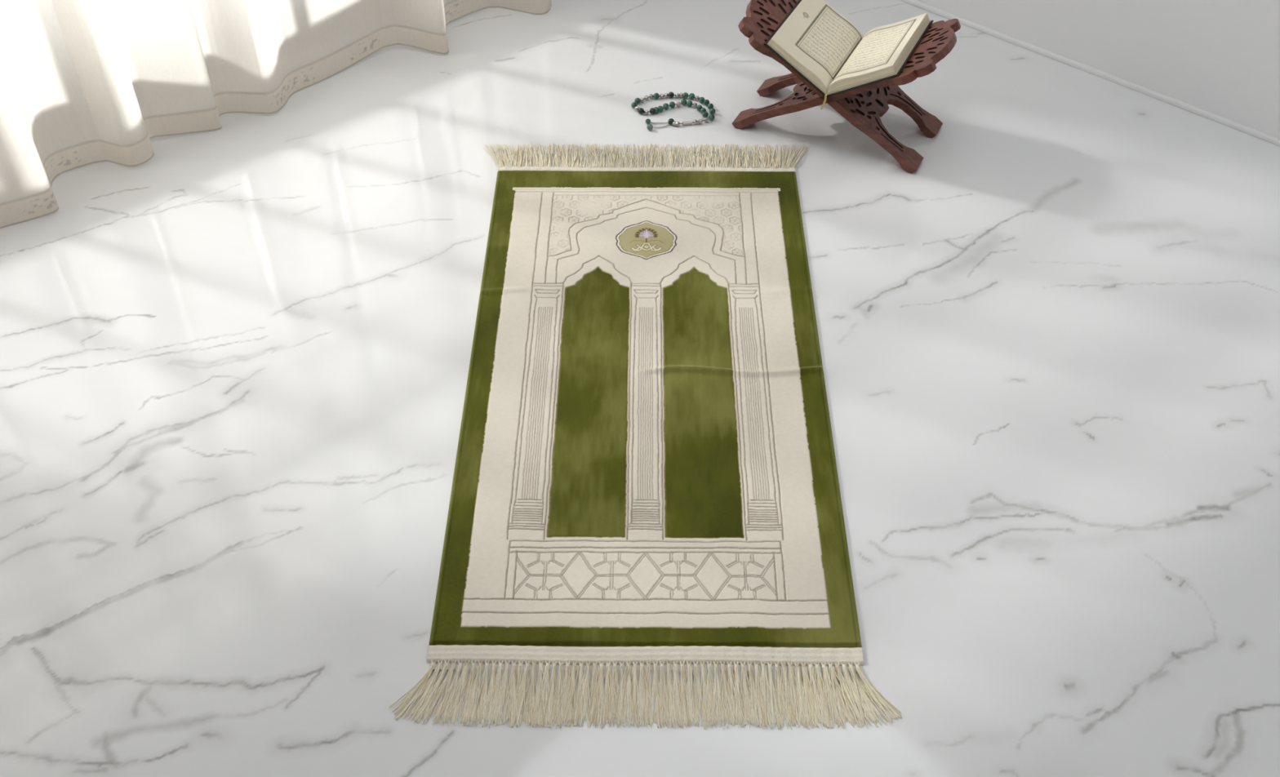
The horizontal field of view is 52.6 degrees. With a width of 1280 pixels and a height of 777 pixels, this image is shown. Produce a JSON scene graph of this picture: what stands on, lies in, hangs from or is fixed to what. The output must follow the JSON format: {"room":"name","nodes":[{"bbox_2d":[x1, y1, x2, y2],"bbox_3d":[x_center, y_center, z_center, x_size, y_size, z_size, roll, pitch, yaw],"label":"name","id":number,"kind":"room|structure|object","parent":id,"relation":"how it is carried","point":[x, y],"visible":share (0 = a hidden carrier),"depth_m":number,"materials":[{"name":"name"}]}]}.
{"room":"prayer room","nodes":[
{"label":"prayer room","id":0,"kind":"room"},
{"bbox_2d":[0,0,1279,776],"bbox_3d":[0.000,-0.036,2.412,10.000,0.001,8.500,0,44,0],"label":"floor","id":1,"kind":"structure","parent":0,"point":[234,359],"depth_m":2.32,"materials":[{"name":"stone"}]},
{"bbox_2d":[388,142,902,730],"bbox_3d":[0.012,-0.036,2.402,0.754,0.014,1.504,0,44,0],"label":"rug","id":2,"kind":"object","parent":1,"relation":"on","point":[646,466],"visible":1,"depth_m":2.23,"materials":[{"name":"fabric"}]},
{"bbox_2d":[631,91,715,130],"bbox_3d":[0.079,-0.657,3.037,0.187,0.015,0.142,-10,45,-10],"label":"beads","id":3,"kind":"object","parent":1,"relation":"on","point":[706,102],"visible":1,"depth_m":3.04,"materials":[{"name":"green stone"}]},
{"bbox_2d":[732,0,960,173],"bbox_3d":[0.455,-0.704,2.895,0.464,0.280,0.257,18,47,18],"label":"book stand","id":4,"kind":"object","parent":1,"relation":"on","point":[863,107],"visible":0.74,"depth_m":2.86,"materials":[{"name":"brown wood"}]},
{"bbox_2d":[764,0,933,109],"bbox_3d":[0.457,-0.741,2.866,0.302,0.139,0.261,18,47,18],"label":"open book","id":5,"kind":"object","parent":4,"relation":"on","point":[826,49],"visible":1,"depth_m":2.83,"materials":[{"name":"paper"}]},
{"bbox_2d":[916,0,1279,138],"bbox_3d":[1.862,-1.376,1.781,4.600,2.800,0.160,32,53,28],"label":"wall","id":6,"kind":"structure","parent":0,"point":[1221,58],"depth_m":3.00,"materials":[{"name":"white paint"}]},
{"bbox_2d":[901,0,1279,146],"bbox_3d":[1.813,-0.331,2.705,4.580,0.012,0.011,32,53,28],"label":"baseboard","id":7,"kind":"structure","parent":6,"relation":"attached to","point":[1139,88],"depth_m":3.14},
{"bbox_3d":[-1.884,-1.315,1.718,5.360,2.800,0.160,-30,52,-27],"label":"wall","id":8,"kind":"structure","parent":0,"visible":0},
{"bbox_2d":[0,0,551,228],"bbox_3d":[-1.221,-1.328,1.982,2.602,2.451,0.209,-29,51,-26],"label":"curtain","id":9,"kind":"object","parent":8,"relation":"hanging from","point":[83,82],"visible":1,"depth_m":2.83,"materials":[{"name":"fabric"}]}
]}

